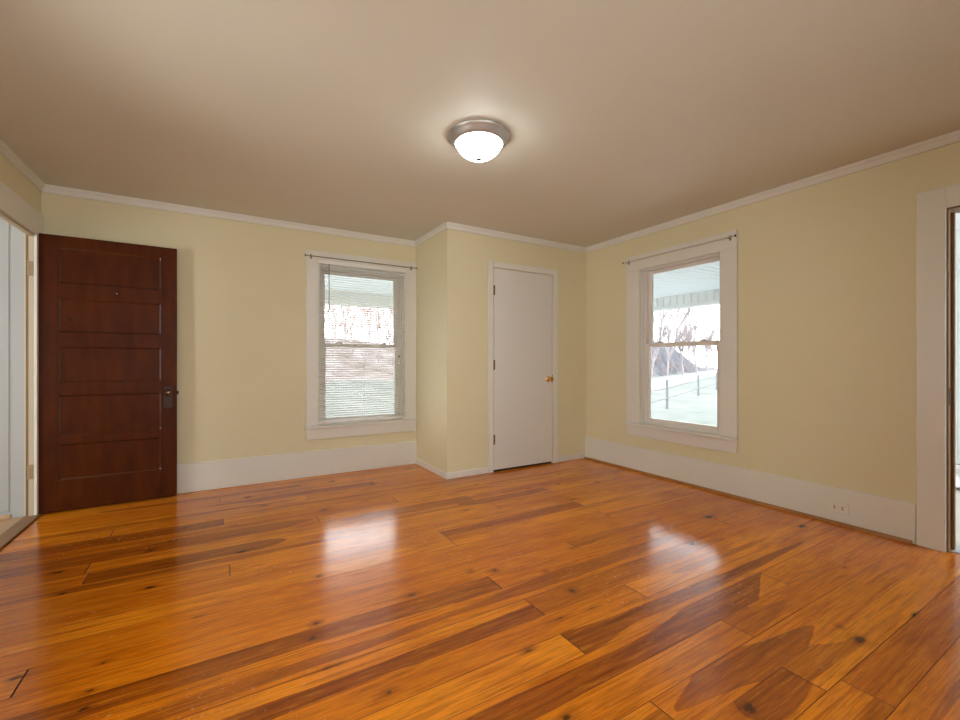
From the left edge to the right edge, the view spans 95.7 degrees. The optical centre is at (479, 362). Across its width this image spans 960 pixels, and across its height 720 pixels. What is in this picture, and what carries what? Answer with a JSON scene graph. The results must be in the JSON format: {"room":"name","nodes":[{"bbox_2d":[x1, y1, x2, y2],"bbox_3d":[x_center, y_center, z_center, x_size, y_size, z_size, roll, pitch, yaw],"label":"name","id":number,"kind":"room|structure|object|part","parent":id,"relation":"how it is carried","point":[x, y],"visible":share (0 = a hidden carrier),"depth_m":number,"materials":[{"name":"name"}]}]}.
{"room":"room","nodes":[
{"label":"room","id":0,"kind":"room"},
{"bbox_2d":[0,217,24,517],"bbox_3d":[-4.314,-0.112,2.540,2.413,2.440,0.068,0,0,-31],"label":"wall","id":1,"kind":"structure","parent":0,"point":[12,240],"depth_m":3.10,"materials":[{"name":"white paint"}]},
{"bbox_2d":[27,233,178,513],"bbox_3d":[-2.858,0.078,3.343,0.885,2.036,0.104,0,0,-32],"label":"door","id":2,"kind":"structure","parent":1,"relation":"in","point":[108,392],"depth_m":3.35,"materials":[{"name":"brown wood"}]},
{"bbox_3d":[-2.861,0.739,3.381,0.615,0.266,0.035,0,0,-32],"label":"panel","id":3,"kind":"part","parent":2,"relation":"part of","materials":[{"name":"brown wood"}]},
{"bbox_3d":[-2.861,0.394,3.381,0.615,0.303,0.035,0,0,-32],"label":"panel","id":4,"kind":"part","parent":2,"relation":"part of","materials":[{"name":"brown wood"}]},
{"bbox_3d":[-2.861,0.017,3.381,0.615,0.271,0.035,0,0,-32],"label":"panel","id":5,"kind":"part","parent":2,"relation":"part of","materials":[{"name":"brown wood"}]},
{"bbox_3d":[-2.861,-0.350,3.381,0.615,0.253,0.035,0,0,-32],"label":"panel","id":6,"kind":"part","parent":2,"relation":"part of","materials":[{"name":"brown wood"}]},
{"bbox_3d":[-2.861,-0.721,3.381,0.615,0.265,0.035,0,0,-32],"label":"panel","id":7,"kind":"part","parent":2,"relation":"part of","materials":[{"name":"brown wood"}]},
{"bbox_3d":[-2.530,0.244,3.526,0.053,0.053,0.064,0,0,-32],"label":"knob","id":8,"kind":"part","parent":2,"relation":"part of","materials":[{"name":"brown metal"}]},
{"bbox_3d":[-2.549,0.281,3.555,0.056,0.174,0.004,0,0,-32],"label":"lock plate","id":9,"kind":"part","parent":2,"relation":"part of","materials":[{"name":"brown metal"}]},
{"bbox_2d":[0,153,40,232],"bbox_3d":[-1.919,-0.112,0.930,0.050,2.440,5.368,0,0,-31],"label":"wall","id":10,"kind":"structure","parent":0,"point":[10,176],"depth_m":2.89,"materials":[{"name":"beige paint"}]},
{"bbox_2d":[0,181,43,515],"bbox_3d":[-3.001,0.008,2.753,0.068,2.200,1.127,0,0,-31],"label":"door frame","id":11,"kind":"structure","parent":10,"relation":"attached to","point":[15,210],"depth_m":3.11,"materials":[{"name":"white paint"}]},
{"bbox_2d":[0,139,44,191],"bbox_3d":[-1.887,-1.302,0.949,0.024,0.061,5.368,0,0,-31],"label":"crown molding","id":12,"kind":"structure","parent":10,"relation":"attached to","point":[5,150],"depth_m":2.86,"materials":[{"name":"white paint"}]},
{"bbox_2d":[41,192,415,463],"bbox_3d":[-1.279,-0.112,4.536,5.155,2.440,0.160,0,0,-31],"label":"wall","id":13,"kind":"structure","parent":0,"point":[241,286],"depth_m":3.89,"materials":[{"name":"beige paint"}]},
{"bbox_2d":[42,184,414,246],"bbox_3d":[-1.985,-1.302,4.005,2.997,0.061,0.024,0,0,-31],"label":"crown molding","id":14,"kind":"structure","parent":13,"relation":"attached to","point":[51,189],"depth_m":3.79,"materials":[{"name":"white paint"}]},
{"bbox_2d":[177,441,415,493],"bbox_3d":[-1.986,0.983,4.007,2.997,0.249,0.020,0,0,-31],"label":"baseboard","id":15,"kind":"structure","parent":13,"relation":"attached to","point":[217,474],"depth_m":4.11,"materials":[{"name":"white paint"}]},
{"bbox_2d":[304,249,416,439],"bbox_3d":[-1.231,-0.172,4.535,1.153,1.836,0.210,0,0,-31],"label":"window","id":16,"kind":"structure","parent":13,"relation":"in","point":[314,430],"depth_m":4.44,"materials":[{"name":"white paint"}]},
{"bbox_3d":[-1.260,-0.539,4.575,0.800,0.770,0.028,0,0,-31],"label":"sash","id":17,"kind":"part","parent":16,"relation":"part of","materials":[{"name":"white plastic"}]},
{"bbox_3d":[-1.242,0.201,4.544,0.800,0.790,0.032,0,0,-31],"label":"sash","id":18,"kind":"part","parent":16,"relation":"part of","materials":[{"name":"clear glass"}]},
{"bbox_3d":[-1.251,-0.163,4.559,0.860,1.559,0.079,0,0,-31],"label":"vinyl frame","id":19,"kind":"part","parent":16,"relation":"part of","materials":[{"name":"white plastic"}]},
{"bbox_2d":[305,254,416,269],"bbox_3d":[-1.184,-1.027,4.453,1.150,0.044,0.034,0,0,-31],"label":"curtain rod","id":20,"kind":"object","parent":16,"relation":"attached to","point":[310,255],"visible":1,"depth_m":4.41,"materials":[{"name":"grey metal"}]},
{"bbox_2d":[318,260,405,423],"bbox_3d":[-1.184,-0.202,4.446,0.895,1.596,0.043,0,0,-31],"label":"window blind","id":21,"kind":"object","parent":16,"relation":"attached to","point":[323,262],"visible":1,"depth_m":4.43,"materials":[{"name":"white plastic"}]},
{"bbox_3d":[-1.188,0.587,4.452,0.891,0.018,0.023,0,0,-31],"label":"rail","id":22,"kind":"part","parent":21,"relation":"part of","materials":[{"name":"white plastic"}]},
{"bbox_3d":[-1.188,-0.197,4.453,0.621,1.550,0.028,0,0,-31],"label":"ladder cord","id":23,"kind":"part","parent":21,"relation":"part of","materials":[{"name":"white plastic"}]},
{"bbox_2d":[416,232,441,469],"bbox_3d":[-0.492,-0.112,4.526,0.100,2.440,0.666,0,0,-31],"label":"wall","id":24,"kind":"structure","parent":0,"point":[428,253],"depth_m":4.50,"materials":[{"name":"beige paint"}]},
{"bbox_2d":[415,222,445,246],"bbox_3d":[-0.519,-1.302,4.450,0.024,0.061,0.767,0,0,-31],"label":"crown molding","id":25,"kind":"structure","parent":24,"relation":"attached to","point":[442,227],"depth_m":4.40,"materials":[{"name":"white paint"}]},
{"bbox_2d":[416,458,445,478],"bbox_3d":[-0.509,1.077,4.445,0.013,0.061,0.747,0,0,-31],"label":"baseboard","id":26,"kind":"structure","parent":24,"relation":"attached to","point":[423,464],"depth_m":4.40,"materials":[{"name":"white paint"}]},
{"bbox_2d":[0,458,959,719],"bbox_3d":[-0.824,1.123,1.465,7.292,0.031,5.699,0,0,-31],"label":"floor","id":27,"kind":"structure","parent":0,"point":[579,589],"depth_m":1.97,"materials":[{"name":"brown wood"}]},
{"bbox_2d":[0,514,40,550],"bbox_3d":[-2.982,1.103,2.733,0.090,0.018,0.915,0,0,-31],"label":"threshold","id":28,"kind":"object","parent":27,"relation":"on","point":[23,523],"visible":1,"depth_m":2.85,"materials":[{"name":"brown wood"}]},
{"bbox_2d":[950,546,959,553],"bbox_3d":[3.020,1.102,2.221,0.120,0.012,0.847,0,0,-31],"label":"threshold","id":29,"kind":"object","parent":27,"relation":"on","point":[957,550],"visible":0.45,"depth_m":2.54,"materials":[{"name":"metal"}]},
{"bbox_2d":[0,0,959,246],"bbox_3d":[1.406,-1.372,2.573,7.743,0.080,6.368,0,0,-31],"label":"ceiling","id":30,"kind":"structure","parent":0,"point":[621,117],"depth_m":2.22,"materials":[{"name":"paint"}]},
{"bbox_2d":[448,119,509,161],"bbox_3d":[-0.006,-1.258,2.553,0.364,0.147,0.364,0,0,-31],"label":"ceiling light","id":31,"kind":"object","parent":30,"relation":"attached to","point":[477,140],"visible":1,"depth_m":2.46,"materials":[{"name":"white glass"}]},
{"bbox_3d":[-0.006,-1.240,2.553,0.264,0.092,0.264,0,0,-31],"label":"lamp shade","id":32,"kind":"part","parent":31,"relation":"part of","materials":[{"name":"white glass"}]},
{"bbox_2d":[442,229,585,472],"bbox_3d":[0.433,-0.112,4.633,1.798,2.440,0.100,0,0,-31],"label":"wall","id":33,"kind":"structure","parent":0,"point":[465,255],"depth_m":4.31,"materials":[{"name":"beige paint"}]},
{"bbox_2d":[446,467,487,478],"bbox_3d":[-0.121,1.077,4.236,0.465,0.061,0.013,0,0,-31],"label":"baseboard","id":34,"kind":"structure","parent":33,"relation":"attached to","point":[471,472],"depth_m":4.22,"materials":[{"name":"white paint"}]},
{"bbox_2d":[446,222,585,252],"bbox_3d":[0.458,-1.302,4.576,1.814,0.061,0.024,0,0,-31],"label":"crown molding","id":35,"kind":"structure","parent":33,"relation":"attached to","point":[449,225],"depth_m":4.50,"materials":[{"name":"white paint"}]},
{"bbox_2d":[488,260,557,472],"bbox_3d":[0.462,0.042,4.606,0.911,2.132,0.176,0,0,-31],"label":"door","id":36,"kind":"structure","parent":33,"relation":"in","point":[522,306],"depth_m":4.58,"materials":[{"name":"white paint"}]},
{"bbox_3d":[0.765,0.179,4.726,0.064,0.064,0.070,0,0,-31],"label":"knob","id":37,"kind":"part","parent":36,"relation":"part of","materials":[{"name":"gold metal"}]},
{"bbox_2d":[558,453,584,461],"bbox_3d":[1.040,1.077,4.931,0.410,0.061,0.013,0,0,-31],"label":"baseboard","id":38,"kind":"structure","parent":33,"relation":"attached to","point":[581,455],"depth_m":4.92,"materials":[{"name":"white paint"}]},
{"bbox_2d":[325,261,719,298],"bbox_3d":[-1.185,-1.149,4.733,10.832,0.085,5.118,0,0,-31],"label":"ceiling","id":39,"kind":"structure","parent":0,"point":[705,277],"depth_m":6.00,"materials":[{"name":"paint"}]},
{"bbox_2d":[325,289,719,311],"bbox_3d":[-1.230,-1.000,4.555,10.572,0.215,4.858,0,0,-31],"label":"beam","id":40,"kind":"structure","parent":39,"relation":"attached to","point":[710,297],"depth_m":6.89,"materials":[{"name":"paint"}]},
{"bbox_2d":[586,142,959,551],"bbox_3d":[2.272,-0.112,3.441,0.130,2.440,5.368,0,0,-31],"label":"wall","id":41,"kind":"structure","parent":0,"point":[827,270],"depth_m":3.07,"materials":[{"name":"beige paint"}]},
{"bbox_2d":[623,230,738,453],"bbox_3d":[1.860,-0.172,4.079,0.180,1.836,1.165,0,0,-31],"label":"window","id":42,"kind":"structure","parent":41,"relation":"in","point":[639,422],"depth_m":3.98,"materials":[{"name":"white paint"}]},
{"bbox_2d":[622,235,735,264],"bbox_3d":[1.792,-1.033,4.037,0.034,0.044,1.160,0,0,-31],"label":"curtain rod","id":43,"kind":"object","parent":42,"relation":"attached to","point":[730,236],"visible":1,"depth_m":3.90,"materials":[{"name":"grey metal"}]},
{"bbox_3d":[1.908,-0.163,4.087,0.079,1.559,0.830,0,0,-31],"label":"vinyl frame","id":44,"kind":"part","parent":42,"relation":"part of","materials":[{"name":"white plastic"}]},
{"bbox_3d":[1.893,0.201,4.078,0.032,0.790,0.770,0,0,-31],"label":"sash","id":45,"kind":"part","parent":42,"relation":"part of","materials":[{"name":"clear glass"}]},
{"bbox_3d":[1.924,-0.539,4.096,0.028,0.770,0.770,0,0,-31],"label":"sash","id":46,"kind":"part","parent":42,"relation":"part of","materials":[{"name":"white plastic"}]},
{"bbox_2d":[584,457,911,544],"bbox_3d":[1.930,1.104,3.843,0.034,0.034,2.769,0,0,-31],"label":"trim","id":47,"kind":"structure","parent":41,"relation":"attached to","point":[896,538],"depth_m":3.31,"materials":[{"name":"wood"}]},
{"bbox_2d":[585,437,915,543],"bbox_3d":[1.940,0.983,3.848,0.020,0.249,2.797,0,0,-31],"label":"baseboard","id":48,"kind":"structure","parent":41,"relation":"attached to","point":[895,517],"depth_m":3.32,"materials":[{"name":"white paint"}]},
{"bbox_2d":[586,130,959,252],"bbox_3d":[2.402,-1.302,3.073,0.024,0.061,4.602,0,0,-31],"label":"crown molding","id":49,"kind":"structure","parent":41,"relation":"attached to","point":[953,137],"depth_m":3.15,"materials":[{"name":"white paint"}]},
{"bbox_2d":[829,500,848,514],"bbox_3d":[2.450,0.990,2.968,0.011,0.070,0.114,0,0,-31],"label":"wall outlet","id":50,"kind":"object","parent":41,"relation":"attached to","point":[834,506],"visible":1,"depth_m":2.96,"materials":[{"name":"plastic"}]},
{"bbox_2d":[916,183,959,551],"bbox_3d":[2.999,0.041,2.209,0.158,2.134,1.097,0,0,-31],"label":"door frame","id":51,"kind":"structure","parent":41,"relation":"attached to","point":[931,205],"depth_m":2.57,"materials":[{"name":"white paint"}]},
{"bbox_3d":[2.753,0.198,2.545,0.026,0.100,0.003,0,0,-31],"label":"strike plate","id":52,"kind":"part","parent":51,"relation":"part of","materials":[{"name":"gold metal"}]},
{"bbox_2d":[956,228,959,463],"bbox_3d":[5.079,-0.112,3.859,0.120,2.440,4.600,0,0,-31],"label":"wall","id":53,"kind":"structure","parent":0,"point":[957,230],"depth_m":4.32,"materials":[{"name":"paint"}]},
{"bbox_2d":[956,489,959,545],"bbox_3d":[3.964,1.123,3.191,2.518,0.029,4.600,0,0,-31],"label":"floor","id":54,"kind":"structure","parent":0,"point":[957,490],"depth_m":3.11,"materials":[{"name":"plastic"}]},
{"bbox_2d":[956,465,959,488],"bbox_3d":[4.232,0.998,3.820,0.406,0.220,0.306,0,0,-31],"label":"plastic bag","id":55,"kind":"object","parent":54,"relation":"on","point":[957,466],"visible":0.24,"depth_m":3.76,"materials":[{"name":"white plastic"}]},
{"label":"outside","id":56,"kind":"structure","parent":0,"visible":0},
{"bbox_2d":[651,341,716,375],"bbox_3d":[28.513,-0.643,73.041,86.000,4.597,54.000,0,0,-31],"label":"bank","id":57,"kind":"object","parent":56,"point":[675,357],"visible":0.15,"depth_m":59.63,"materials":[{"name":"white snow"}]},
{"bbox_2d":[659,310,668,335],"bbox_3d":[25.684,-8.610,59.287,4.520,11.903,4.860,0,0,8],"label":"bare tree","id":58,"kind":"object","parent":57,"relation":"on","point":[662,318],"visible":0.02,"depth_m":59.37,"materials":[{"name":"grey plant"}]},
{"bbox_2d":[670,307,694,349],"bbox_3d":[31.597,-7.885,68.525,4.860,11.903,4.520,0,0,36],"label":"bare tree","id":59,"kind":"object","parent":57,"relation":"on","point":[686,315],"visible":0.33,"depth_m":67.82,"materials":[{"name":"grey plant"}]},
{"bbox_2d":[680,311,702,361],"bbox_3d":[37.581,-4.831,77.580,3.608,9.583,3.887,0,0,-34],"label":"bare tree","id":60,"kind":"object","parent":57,"relation":"on","point":[693,318],"visible":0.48,"depth_m":77.13,"materials":[{"name":"grey plant"}]},
{"bbox_2d":[701,326,717,368],"bbox_3d":[46.091,-3.109,87.764,3.974,9.583,3.686,0,0,-5],"label":"bare tree","id":61,"kind":"object","parent":57,"relation":"on","point":[707,347],"visible":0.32,"depth_m":87.67,"materials":[{"name":"grey plant"}]},
{"bbox_3d":[-3.725,-0.112,1.458,2.507,2.440,2.530,0,0,-31],"label":"wall","id":62,"kind":"structure","parent":0,"visible":0},
{"bbox_2d":[0,514,10,519],"bbox_3d":[-4.331,1.093,2.490,2.329,0.030,0.020,0,0,-31],"label":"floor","id":63,"kind":"structure","parent":62,"relation":"attached to","point":[2,517],"depth_m":3.07,"materials":[{"name":"beige wood"}]},
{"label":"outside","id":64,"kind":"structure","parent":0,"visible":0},
{"bbox_2d":[325,337,393,380],"bbox_3d":[-26.213,-0.283,43.748,50.000,3.509,48.000,0,0,-31],"label":"hillside","id":65,"kind":"structure","parent":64,"point":[343,341],"depth_m":29.47,"materials":[{"name":"white snow"}]},
{"bbox_2d":[326,305,342,336],"bbox_3d":[-18.180,-5.411,55.111,3.356,8.386,3.549,0,0,-31],"label":"bare tree","id":66,"kind":"object","parent":65,"relation":"on","point":[332,307],"visible":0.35,"depth_m":54.82,"materials":[{"name":"white plant"}]},
{"bbox_2d":[340,306,351,338],"bbox_3d":[-14.551,-5.233,47.072,3.694,7.793,2.766,0,0,11],"label":"bare tree","id":67,"kind":"object","parent":65,"relation":"on","point":[347,307],"visible":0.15,"depth_m":46.84,"materials":[{"name":"white plant"}]},
{"bbox_2d":[341,307,360,339],"bbox_3d":[-18.438,-5.031,61.835,3.775,9.434,3.992,0,0,-38],"label":"bare tree","id":68,"kind":"object","parent":65,"relation":"on","point":[351,314],"visible":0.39,"depth_m":61.96,"materials":[{"name":"white plant"}]},
{"bbox_2d":[353,307,369,339],"bbox_3d":[-11.137,-4.735,41.119,3.167,6.680,2.371,0,0,-17],"label":"bare tree","id":69,"kind":"object","parent":65,"relation":"on","point":[362,319],"visible":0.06,"depth_m":40.99,"materials":[{"name":"white plant"}]},
{"bbox_2d":[362,308,374,341],"bbox_3d":[-13.348,-4.710,52.028,3.958,8.350,2.963,0,0,45],"label":"bare tree","id":70,"kind":"object","parent":65,"relation":"on","point":[371,314],"visible":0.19,"depth_m":52.00,"materials":[{"name":"white plant"}]},
{"bbox_2d":[371,308,388,341],"bbox_3d":[-10.467,-4.482,44.741,2.883,6.813,2.726,0,0,-9],"label":"bare tree","id":71,"kind":"object","parent":65,"relation":"on","point":[376,310],"visible":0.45,"depth_m":44.71,"materials":[{"name":"white plant"}]},
{"bbox_2d":[378,313,392,344],"bbox_3d":[-12.399,-3.754,60.150,3.565,8.910,3.771,0,0,-37],"label":"bare tree","id":72,"kind":"object","parent":65,"relation":"on","point":[390,328],"visible":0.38,"depth_m":59.68,"materials":[{"name":"white plant"}]},
{"bbox_2d":[387,309,392,322],"bbox_3d":[-8.221,-4.161,42.881,2.371,6.680,3.167,0,0,-1],"label":"bare tree","id":73,"kind":"object","parent":65,"relation":"on","point":[391,312],"visible":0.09,"depth_m":42.29,"materials":[{"name":"white plant"}]},
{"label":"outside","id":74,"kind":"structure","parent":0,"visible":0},
{"bbox_2d":[326,370,716,425],"bbox_3d":[19.150,0.919,45.864,130.000,1.478,63.000,0,0,-31],"label":"lawn","id":75,"kind":"structure","parent":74,"point":[689,407],"depth_m":18.40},
{"bbox_2d":[651,312,678,377],"bbox_3d":[18.665,-2.322,45.317,3.044,8.236,2.977,0,0,-14],"label":"bare tree","id":76,"kind":"object","parent":75,"relation":"on","point":[659,327],"visible":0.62,"depth_m":45.44,"materials":[{"name":"grey plant"}]},
{"bbox_2d":[656,309,689,375],"bbox_3d":[22.699,-3.007,51.600,3.888,9.522,3.616,0,0,23],"label":"bare tree","id":77,"kind":"object","parent":75,"relation":"on","point":[671,317],"visible":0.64,"depth_m":51.23,"materials":[{"name":"grey plant"}]},
{"bbox_2d":[672,320,693,374],"bbox_3d":[26.440,-1.920,56.721,2.788,7.405,3.004,0,0,-15],"label":"bare tree","id":78,"kind":"object","parent":75,"relation":"on","point":[681,348],"visible":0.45,"depth_m":56.54,"materials":[{"name":"grey plant"}]},
{"bbox_2d":[651,373,716,408],"bbox_3d":[10.474,1.158,20.848,0.084,1.100,26.768,0,0,35],"label":"wire fence","id":79,"kind":"object","parent":75,"relation":"on","point":[697,376],"visible":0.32,"depth_m":16.96,"materials":[{"name":"grey metal"}]},
{"bbox_3d":[6.629,1.158,15.397,0.083,1.100,0.083,0,0,-8],"label":"post","id":80,"kind":"part","parent":79,"relation":"part of","materials":[{"name":"grey wood"}]},
{"bbox_3d":[10.474,1.248,20.848,0.044,0.038,26.683,0,0,35],"label":"rail","id":81,"kind":"part","parent":79,"relation":"part of","materials":[{"name":"grey metal"}]},
{"bbox_3d":[10.474,1.158,20.848,0.083,1.100,0.083,0,0,-8],"label":"post","id":82,"kind":"part","parent":79,"relation":"part of","materials":[{"name":"grey wood"}]},
{"bbox_2d":[681,314,699,372],"bbox_3d":[32.000,-2.811,66.271,3.350,9.265,3.425,0,0,42],"label":"bare tree","id":83,"kind":"object","parent":75,"relation":"on","point":[693,349],"visible":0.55,"depth_m":65.97,"materials":[{"name":"grey plant"}]},
{"bbox_2d":[701,324,719,371],"bbox_3d":[41.017,-2.857,76.992,3.425,9.265,3.350,0,0,31],"label":"bare tree","id":84,"kind":"object","parent":75,"relation":"on","point":[713,331],"visible":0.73,"depth_m":76.45,"materials":[{"name":"grey plant"}]},
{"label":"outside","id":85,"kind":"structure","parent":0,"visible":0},
{"bbox_2d":[651,370,716,390],"bbox_3d":[27.416,1.578,55.189,82.484,0.098,42.126,0,0,-31],"label":"road","id":86,"kind":"structure","parent":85,"point":[656,386],"depth_m":43.08,"materials":[{"name":"white snow"}]}
]}

